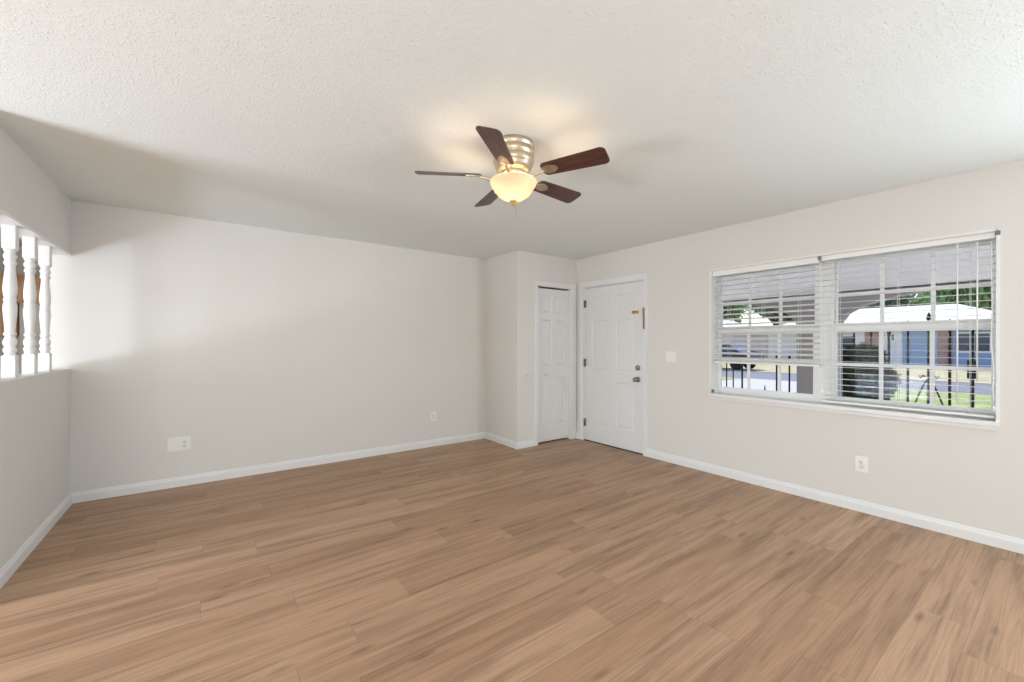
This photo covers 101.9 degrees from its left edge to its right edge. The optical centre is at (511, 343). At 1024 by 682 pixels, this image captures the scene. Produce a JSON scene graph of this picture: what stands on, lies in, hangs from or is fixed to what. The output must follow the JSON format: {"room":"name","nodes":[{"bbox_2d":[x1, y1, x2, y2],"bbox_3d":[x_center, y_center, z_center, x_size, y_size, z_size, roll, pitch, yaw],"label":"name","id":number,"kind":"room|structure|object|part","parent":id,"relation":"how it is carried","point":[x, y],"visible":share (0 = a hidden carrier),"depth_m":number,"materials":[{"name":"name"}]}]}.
{"room":"empty living room","nodes":[
{"label":"empty living room","id":0,"kind":"room"},
{"bbox_2d":[0,245,40,377],"bbox_3d":[-6.381,0.065,4.554,2.889,2.440,0.350,0,0,-36],"label":"wall","id":1,"kind":"structure","parent":0,"point":[20,267],"depth_m":4.90,"materials":[{"name":"paint"}]},
{"bbox_2d":[0,273,18,335],"bbox_3d":[-6.115,-0.438,4.594,0.925,0.695,0.360,0,0,-36],"label":"upper cabinet","id":2,"kind":"object","parent":1,"relation":"attached to","point":[1,274],"visible":0.06,"depth_m":4.68,"materials":[{"name":"brown wood"}]},
{"bbox_3d":[-5.855,-0.409,4.605,0.428,0.600,0.024,0,0,-36],"label":"cabinet door","id":3,"kind":"part","parent":2,"relation":"part of","materials":[{"name":"brown wood"}]},
{"bbox_2d":[17,275,40,303],"bbox_3d":[-5.645,-0.625,4.956,0.290,0.318,0.330,0,0,-36],"label":"upper cabinet","id":4,"kind":"object","parent":1,"relation":"attached to","point":[20,281],"visible":0.13,"depth_m":4.79,"materials":[{"name":"brown wood"}]},
{"bbox_3d":[-5.564,-0.761,4.845,0.290,0.045,0.045,0,0,-36],"label":"crown molding","id":5,"kind":"part","parent":4,"relation":"part of","materials":[{"name":"brown wood"}]},
{"bbox_3d":[-5.577,-0.598,4.846,0.246,0.223,0.024,0,0,-36],"label":"cabinet door","id":6,"kind":"part","parent":4,"relation":"part of","materials":[{"name":"brown wood"}]},
{"bbox_2d":[0,127,70,568],"bbox_3d":[-3.106,0.071,2.630,0.120,2.440,1.675,0,0,-36],"label":"wall","id":7,"kind":"structure","parent":0,"point":[34,409],"depth_m":2.59,"materials":[{"name":"paint"}]},
{"bbox_2d":[1,224,18,378],"bbox_3d":[-2.987,-0.246,2.471,0.058,0.907,0.058,0,0,-36],"label":"spindle","id":8,"kind":"object","parent":7,"relation":"attached to","point":[9,233],"visible":1,"depth_m":2.45,"materials":[{"name":"white paint"}]},
{"bbox_2d":[22,236,37,374],"bbox_3d":[-3.187,-0.246,2.745,0.058,0.907,0.058,0,0,-36],"label":"spindle","id":9,"kind":"object","parent":7,"relation":"attached to","point":[29,244],"visible":1,"depth_m":2.73,"materials":[{"name":"white paint"}]},
{"bbox_2d":[0,208,70,255],"bbox_3d":[-3.139,-0.708,2.679,0.125,0.016,1.555,0,0,-36],"label":"trim","id":10,"kind":"structure","parent":7,"relation":"attached to","point":[5,218],"depth_m":2.65,"materials":[{"name":"white paint"}]},
{"bbox_2d":[0,493,71,588],"bbox_3d":[-3.054,1.247,2.670,0.015,0.088,1.675,0,0,-36],"label":"baseboard","id":11,"kind":"structure","parent":7,"relation":"attached to","point":[7,570],"depth_m":2.58,"materials":[{"name":"white paint"}]},
{"bbox_2d":[38,245,51,371],"bbox_3d":[-3.377,-0.247,3.003,0.058,0.907,0.058,0,0,-36],"label":"spindle","id":12,"kind":"object","parent":7,"relation":"attached to","point":[44,252],"visible":1,"depth_m":2.98,"materials":[{"name":"white paint"}]},
{"bbox_2d":[49,200,485,492],"bbox_3d":[-1.633,0.073,4.822,5.089,2.440,0.120,0,0,-36],"label":"wall","id":13,"kind":"structure","parent":0,"point":[255,345],"depth_m":4.06,"materials":[{"name":"paint"}]},
{"bbox_2d":[167,436,190,451],"bbox_3d":[-2.998,0.907,3.738,0.166,0.125,0.018,0,0,-36],"label":"wall outlet","id":14,"kind":"object","parent":13,"relation":"attached to","point":[175,443],"visible":1,"depth_m":3.74,"materials":[{"name":"white plastic"}]},
{"bbox_2d":[71,432,484,503],"bbox_3d":[-1.956,1.249,4.504,3.954,0.088,0.015,0,0,-36],"label":"baseboard","id":15,"kind":"structure","parent":13,"relation":"attached to","point":[134,488],"depth_m":4.07,"materials":[{"name":"white paint"}]},
{"bbox_2d":[430,411,435,421],"bbox_3d":[-0.988,0.921,5.215,0.078,0.122,0.011,0,0,-36],"label":"wall outlet","id":16,"kind":"object","parent":13,"relation":"attached to","point":[432,414],"visible":1,"depth_m":5.21,"materials":[{"name":"white plastic"}]},
{"bbox_2d":[485,250,523,441],"bbox_3d":[-0.110,0.076,5.417,0.100,2.440,0.721,0,0,-36],"label":"wall","id":17,"kind":"structure","parent":0,"point":[504,300],"depth_m":5.30,"materials":[{"name":"paint"}]},
{"bbox_2d":[485,432,516,448],"bbox_3d":[-0.154,1.252,5.377,0.015,0.088,0.736,0,0,-36],"label":"baseboard","id":18,"kind":"structure","parent":17,"relation":"attached to","point":[513,444],"depth_m":5.34,"materials":[{"name":"white paint"}]},
{"bbox_2d":[0,0,1023,259],"bbox_3d":[-1.197,-1.206,1.787,8.378,0.120,11.100,0,0,-36],"label":"ceiling","id":19,"kind":"structure","parent":0,"point":[312,117],"depth_m":1.99,"materials":[{"name":"white paint"}]},
{"bbox_2d":[415,126,609,213],"bbox_3d":[0.025,-0.940,2.407,1.047,0.406,1.068,0,0,-36],"label":"ceiling fan","id":20,"kind":"object","parent":19,"relation":"hanging from","point":[513,154],"visible":1,"depth_m":2.28,"materials":[{"name":"brown wood"}]},
{"bbox_3d":[-0.358,-0.956,2.345,0.367,0.039,0.121,0,0,-5],"label":"fan blade","id":21,"kind":"part","parent":20,"relation":"part of","materials":[{"name":"brown wood"}]},
{"bbox_3d":[-0.138,-0.956,2.718,0.121,0.039,0.367,0,0,-23],"label":"fan blade","id":22,"kind":"part","parent":20,"relation":"part of","materials":[{"name":"brown wood"}]},
{"bbox_3d":[-0.072,-0.956,2.021,0.121,0.039,0.367,0,0,13],"label":"fan blade","id":23,"kind":"part","parent":20,"relation":"part of","materials":[{"name":"brown wood"}]},
{"bbox_3d":[0.008,-0.872,2.380,0.270,0.117,0.270,0,0,-36],"label":"lamp shade","id":24,"kind":"part","parent":20,"relation":"part of","materials":[{"name":"beige glass"}]},
{"bbox_3d":[0.284,-0.955,2.624,0.367,0.039,0.121,0,0,-41],"label":"fan blade","id":25,"kind":"part","parent":20,"relation":"part of","materials":[{"name":"brown wood"}]},
{"bbox_3d":[0.325,-0.955,2.193,0.367,0.039,0.121,0,0,31],"label":"fan blade","id":26,"kind":"part","parent":20,"relation":"part of","materials":[{"name":"brown wood"}]},
{"bbox_2d":[0,438,1023,681],"bbox_3d":[-1.121,1.355,1.846,8.178,0.120,10.700,0,0,-36],"label":"floor","id":27,"kind":"structure","parent":0,"point":[563,559],"depth_m":2.25,"materials":[{"name":"brown wood"}]},
{"bbox_2d":[523,251,575,440],"bbox_3d":[0.483,0.077,5.466,0.915,2.440,0.100,0,0,-36],"label":"wall","id":28,"kind":"structure","parent":0,"point":[538,267],"depth_m":5.23,"materials":[{"name":"paint"}]},
{"bbox_2d":[517,439,534,448],"bbox_3d":[0.169,1.253,5.167,0.288,0.088,0.015,0,0,-36],"label":"baseboard","id":29,"kind":"structure","parent":28,"relation":"attached to","point":[526,443],"depth_m":5.16,"materials":[{"name":"white paint"}]},
{"bbox_2d":[534,280,575,445],"bbox_3d":[0.354,0.082,5.646,0.877,2.430,0.578,0,0,-36],"label":"door","id":30,"kind":"structure","parent":28,"relation":"in","point":[554,310],"depth_m":5.49,"materials":[{"name":"white paint"}]},
{"bbox_2d":[548,160,1023,538],"bbox_3d":[2.810,0.082,3.234,0.200,2.440,8.295,0,0,-36],"label":"wall","id":31,"kind":"structure","parent":0,"point":[972,477],"depth_m":3.32,"materials":[{"name":"paint"}]},
{"bbox_2d":[580,273,647,455],"bbox_3d":[1.300,0.246,5.240,0.264,2.107,1.057,0,0,-36],"label":"door","id":32,"kind":"structure","parent":31,"relation":"in","point":[613,311],"depth_m":5.17,"materials":[{"name":"white paint"}]},
{"bbox_3d":[1.454,0.427,4.870,0.076,0.066,0.066,0,0,-36],"label":"knob","id":33,"kind":"part","parent":32,"relation":"part of","materials":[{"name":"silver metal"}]},
{"bbox_2d":[666,351,675,361],"bbox_3d":[1.733,0.147,4.524,0.011,0.116,0.122,0,0,-36],"label":"light switch","id":34,"kind":"object","parent":31,"relation":"attached to","point":[670,355],"visible":1,"depth_m":4.52,"materials":[{"name":"white plastic"}]},
{"bbox_2d":[718,263,817,401],"bbox_3d":[2.376,-0.109,3.913,0.068,1.220,0.869,0,0,-36],"label":"window","id":35,"kind":"structure","parent":31,"relation":"in","point":[743,391],"depth_m":3.86,"materials":[{"name":"white paint"}]},
{"bbox_3d":[2.369,0.157,3.909,0.025,0.648,0.828,0,0,-36],"label":"sash","id":36,"kind":"part","parent":35,"relation":"part of","materials":[{"name":"white paint"}]},
{"bbox_2d":[713,257,822,391],"bbox_3d":[2.311,-0.160,3.810,0.100,1.122,0.937,0,0,-36],"label":"window blind","id":37,"kind":"object","parent":35,"relation":"attached to","point":[813,260],"visible":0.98,"depth_m":3.77,"materials":[{"name":"white plastic"}]},
{"bbox_3d":[2.317,0.188,3.838,0.050,0.016,0.890,0,0,-36],"label":"rail","id":38,"kind":"part","parent":37,"relation":"part of","materials":[{"name":"white plastic"}]},
{"bbox_3d":[2.493,-0.252,3.599,0.057,0.877,0.002,0,0,-36],"label":"ladder cord","id":39,"kind":"part","parent":37,"relation":"part of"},
{"bbox_3d":[2.551,-0.129,3.420,0.015,1.060,0.029,0,0,17],"label":"lift cord","id":40,"kind":"part","parent":37,"relation":"part of","materials":[{"name":"white fabric"}]},
{"bbox_3d":[2.393,-0.393,3.925,0.025,0.592,0.828,0,0,-36],"label":"sash","id":41,"kind":"part","parent":35,"relation":"part of","materials":[{"name":"white paint"}]},
{"bbox_2d":[817,261,830,402],"bbox_3d":[2.662,-0.108,3.525,0.064,1.220,0.095,0,0,-36],"label":"trim","id":42,"kind":"structure","parent":31,"relation":"attached to","point":[825,314],"depth_m":3.50,"materials":[{"name":"white paint"}]},
{"bbox_2d":[646,449,1023,553],"bbox_3d":[3.359,1.259,2.300,0.015,0.088,6.136,0,0,-36],"label":"baseboard","id":43,"kind":"structure","parent":31,"relation":"attached to","point":[1002,541],"depth_m":3.19,"materials":[{"name":"white paint"}]},
{"bbox_2d":[708,392,999,430],"bbox_3d":[2.594,0.529,3.449,0.163,0.055,1.902,0,0,-36],"label":"window sill","id":44,"kind":"structure","parent":31,"relation":"attached to","point":[954,420],"depth_m":3.17,"materials":[{"name":"white paint"}]},
{"bbox_2d":[709,228,999,422],"bbox_3d":[2.625,-0.108,3.471,0.189,1.260,1.902,0,0,-36],"label":"trim","id":45,"kind":"structure","parent":31,"relation":"attached to","point":[713,367],"depth_m":3.36,"materials":[{"name":"white paint"}]},
{"bbox_2d":[855,455,867,472],"bbox_3d":[2.698,0.933,3.206,0.011,0.122,0.078,0,0,-36],"label":"wall outlet","id":46,"kind":"object","parent":31,"relation":"attached to","point":[861,462],"visible":1,"depth_m":3.21,"materials":[{"name":"white plastic"}]},
{"bbox_2d":[831,239,995,418],"bbox_3d":[2.959,-0.108,3.117,0.068,1.220,0.913,0,0,-36],"label":"window","id":47,"kind":"structure","parent":31,"relation":"in","point":[963,324],"depth_m":3.07,"materials":[{"name":"white paint"}]},
{"bbox_2d":[820,232,995,417],"bbox_3d":[2.853,-0.117,3.070,0.102,1.207,0.952,0,0,-36],"label":"window blind","id":48,"kind":"object","parent":47,"relation":"attached to","point":[985,236],"visible":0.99,"depth_m":2.97,"materials":[{"name":"white plastic"}]},
{"bbox_3d":[2.658,-0.107,3.373,0.057,1.167,0.002,0,0,-36],"label":"ladder cord","id":49,"kind":"part","parent":48,"relation":"part of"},
{"bbox_3d":[2.871,-0.106,3.083,0.057,1.167,0.002,0,0,-36],"label":"ladder cord","id":50,"kind":"part","parent":48,"relation":"part of","materials":[{"name":"white fabric"}]},
{"bbox_3d":[2.869,0.479,3.084,0.050,0.016,0.940,0,0,-36],"label":"rail","id":51,"kind":"part","parent":48,"relation":"part of","materials":[{"name":"white plastic"}]},
{"bbox_3d":[2.872,-0.702,3.084,0.056,0.036,0.946,0,0,-36],"label":"head rail","id":52,"kind":"part","parent":48,"relation":"part of","materials":[{"name":"white plastic"}]},
{"bbox_3d":[3.084,-0.106,2.793,0.057,1.167,0.002,0,0,-36],"label":"ladder cord","id":53,"kind":"part","parent":48,"relation":"part of","materials":[{"name":"white fabric"}]},
{"bbox_3d":[3.094,-0.113,2.673,0.016,1.090,0.029,0,0,-5],"label":"lift cord","id":54,"kind":"part","parent":48,"relation":"part of","materials":[{"name":"white fabric"}]},
{"bbox_3d":[2.952,0.158,3.113,0.025,0.648,0.872,0,0,-36],"label":"sash","id":55,"kind":"part","parent":47,"relation":"part of","materials":[{"name":"white paint"}]},
{"bbox_3d":[2.976,-0.392,3.129,0.025,0.592,0.872,0,0,-36],"label":"sash","id":56,"kind":"part","parent":47,"relation":"part of","materials":[{"name":"white paint"}]},
{"label":"outside","id":57,"kind":"structure","parent":0,"visible":0},
{"bbox_2d":[722,378,796,392],"bbox_3d":[6.196,1.506,12.477,11.650,0.100,3.600,0,0,-36],"label":"driveway","id":58,"kind":"structure","parent":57,"point":[759,384],"depth_m":14.70,"materials":[{"name":"concrete"}]},
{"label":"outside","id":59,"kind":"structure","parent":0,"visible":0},
{"bbox_2d":[722,363,990,383],"bbox_3d":[27.919,1.560,57.654,66.800,0.100,180.000,0,0,-36],"label":"lawn","id":60,"kind":"structure","parent":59,"point":[984,375],"depth_m":21.11,"materials":[{"name":"green plant"}]},
{"bbox_2d":[723,305,737,320],"bbox_3d":[25.529,-3.084,53.535,6.131,9.294,5.214,0,0,12],"label":"tree","id":61,"kind":"object","parent":60,"relation":"on","point":[730,306],"visible":0.02,"depth_m":52.17,"materials":[{"name":"green plant"}]},
{"bbox_2d":[727,305,747,322],"bbox_3d":[28.845,-5.188,61.000,9.397,13.518,10.370,0,0,-36],"label":"tree","id":62,"kind":"object","parent":60,"relation":"on","point":[739,306],"visible":0.04,"depth_m":58.54,"materials":[{"name":"green plant"}]},
{"bbox_2d":[722,345,765,369],"bbox_3d":[12.233,0.740,24.585,1.720,1.479,4.486,0,0,-36],"label":"car","id":63,"kind":"object","parent":60,"relation":"on","point":[736,366],"visible":0.15,"depth_m":23.19,"materials":[{"name":"paint"}]},
{"bbox_2d":[722,320,767,357],"bbox_3d":[19.653,-0.586,45.085,10.200,4.160,13.700,0,0,-36],"label":"house","id":64,"kind":"structure","parent":60,"relation":"on","point":[724,321],"depth_m":39.98,"materials":[{"name":"paint"}]},
{"bbox_2d":[745,305,792,324],"bbox_3d":[30.179,-3.200,47.187,6.546,9.543,6.498,0,0,-11],"label":"tree","id":65,"kind":"object","parent":60,"relation":"on","point":[760,309],"visible":0.09,"depth_m":46.32,"materials":[{"name":"green plant"}]},
{"bbox_2d":[768,304,990,366],"bbox_3d":[27.999,-0.570,30.311,10.200,4.160,14.600,0,0,-36],"label":"house","id":66,"kind":"structure","parent":60,"relation":"on","point":[984,336],"depth_m":26.67,"materials":[{"name":"blue paint"}]},
{"bbox_3d":[23.077,-0.060,29.308,0.015,0.820,1.820,0,0,-36],"label":"pane","id":67,"kind":"part","parent":66,"relation":"part of","materials":[{"name":"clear glass"}]},
{"bbox_3d":[26.860,-0.042,24.146,0.015,1.040,1.220,0,0,-36],"label":"pane","id":68,"kind":"part","parent":66,"relation":"part of","materials":[{"name":"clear glass"}]},
{"bbox_2d":[861,295,909,308],"bbox_3d":[34.356,-3.343,40.561,6.512,9.846,6.397,0,0,-36],"label":"tree","id":69,"kind":"object","parent":60,"relation":"on","point":[904,302],"visible":0.03,"depth_m":38.45,"materials":[{"name":"green plant"}]},
{"bbox_2d":[907,294,916,305],"bbox_3d":[43.705,-5.675,42.315,7.960,14.546,10.222,0,0,-36],"label":"tree","id":70,"kind":"object","parent":60,"relation":"on","point":[913,295],"visible":0.02,"depth_m":43.52,"materials":[{"name":"green plant"}]},
{"bbox_2d":[909,286,990,309],"bbox_3d":[38.099,-2.825,34.132,7.732,8.828,6.658,0,0,14],"label":"tree","id":71,"kind":"object","parent":60,"relation":"on","point":[981,304],"visible":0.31,"depth_m":33.41,"materials":[{"name":"green plant"}]},
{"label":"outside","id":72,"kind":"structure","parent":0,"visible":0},
{"bbox_2d":[722,377,990,408],"bbox_3d":[1.113,1.509,19.414,11.650,0.100,90.000,0,0,-36],"label":"lawn","id":73,"kind":"structure","parent":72,"point":[987,398],"depth_m":11.10,"materials":[{"name":"green plant"}]},
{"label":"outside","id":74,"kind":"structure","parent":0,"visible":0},
{"bbox_3d":[3.034,1.392,5.015,2.272,0.100,13.500,0,0,-36],"label":"floor","id":75,"kind":"structure","parent":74,"visible":0},
{"bbox_2d":[726,355,790,391],"bbox_3d":[3.497,0.736,6.054,0.039,1.215,1.369,0,0,-36],"label":"iron fence","id":76,"kind":"object","parent":75,"relation":"on","point":[776,356],"visible":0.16,"depth_m":6.15,"materials":[{"name":"black metal"}]},
{"bbox_2d":[852,312,975,407],"bbox_3d":[4.715,0.501,4.392,0.060,1.690,1.910,0,0,-36],"label":"iron fence","id":77,"kind":"object","parent":75,"relation":"on","point":[972,361],"visible":0.42,"depth_m":4.56,"materials":[{"name":"black metal"}]},
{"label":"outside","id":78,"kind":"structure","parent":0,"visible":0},
{"bbox_2d":[722,370,990,394],"bbox_3d":[7.828,1.541,24.335,5.000,0.100,150.000,0,0,-36],"label":"street","id":79,"kind":"structure","parent":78,"point":[737,374],"depth_m":15.56,"materials":[{"name":"grey asphalt"}]},
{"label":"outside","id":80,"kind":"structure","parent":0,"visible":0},
{"bbox_2d":[723,245,990,301],"bbox_3d":[3.018,-0.850,5.000,2.222,0.475,13.500,0,0,-36],"label":"ceiling","id":81,"kind":"structure","parent":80,"point":[983,275],"depth_m":4.42,"materials":[{"name":"paint"}]},
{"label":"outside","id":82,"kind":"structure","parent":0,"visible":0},
{"bbox_3d":[4.711,1.510,8.413,4.450,0.100,32.000,0,0,-36],"label":"walk","id":83,"kind":"structure","parent":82,"visible":0},
{"bbox_2d":[843,342,902,399],"bbox_3d":[4.870,0.720,5.928,0.959,1.498,1.017,0,0,-36],"label":"bush","id":84,"kind":"object","parent":83,"relation":"on","point":[862,351],"visible":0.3,"depth_m":5.70,"materials":[{"name":"green plant"}]},
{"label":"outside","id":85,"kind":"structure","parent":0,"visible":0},
{"bbox_2d":[723,281,990,395],"bbox_3d":[3.861,0.360,5.558,0.200,1.968,13.600,0,0,-36],"label":"wall","id":86,"kind":"structure","parent":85,"point":[804,373],"depth_m":5.36,"materials":[{"name":"paint"}]}
]}

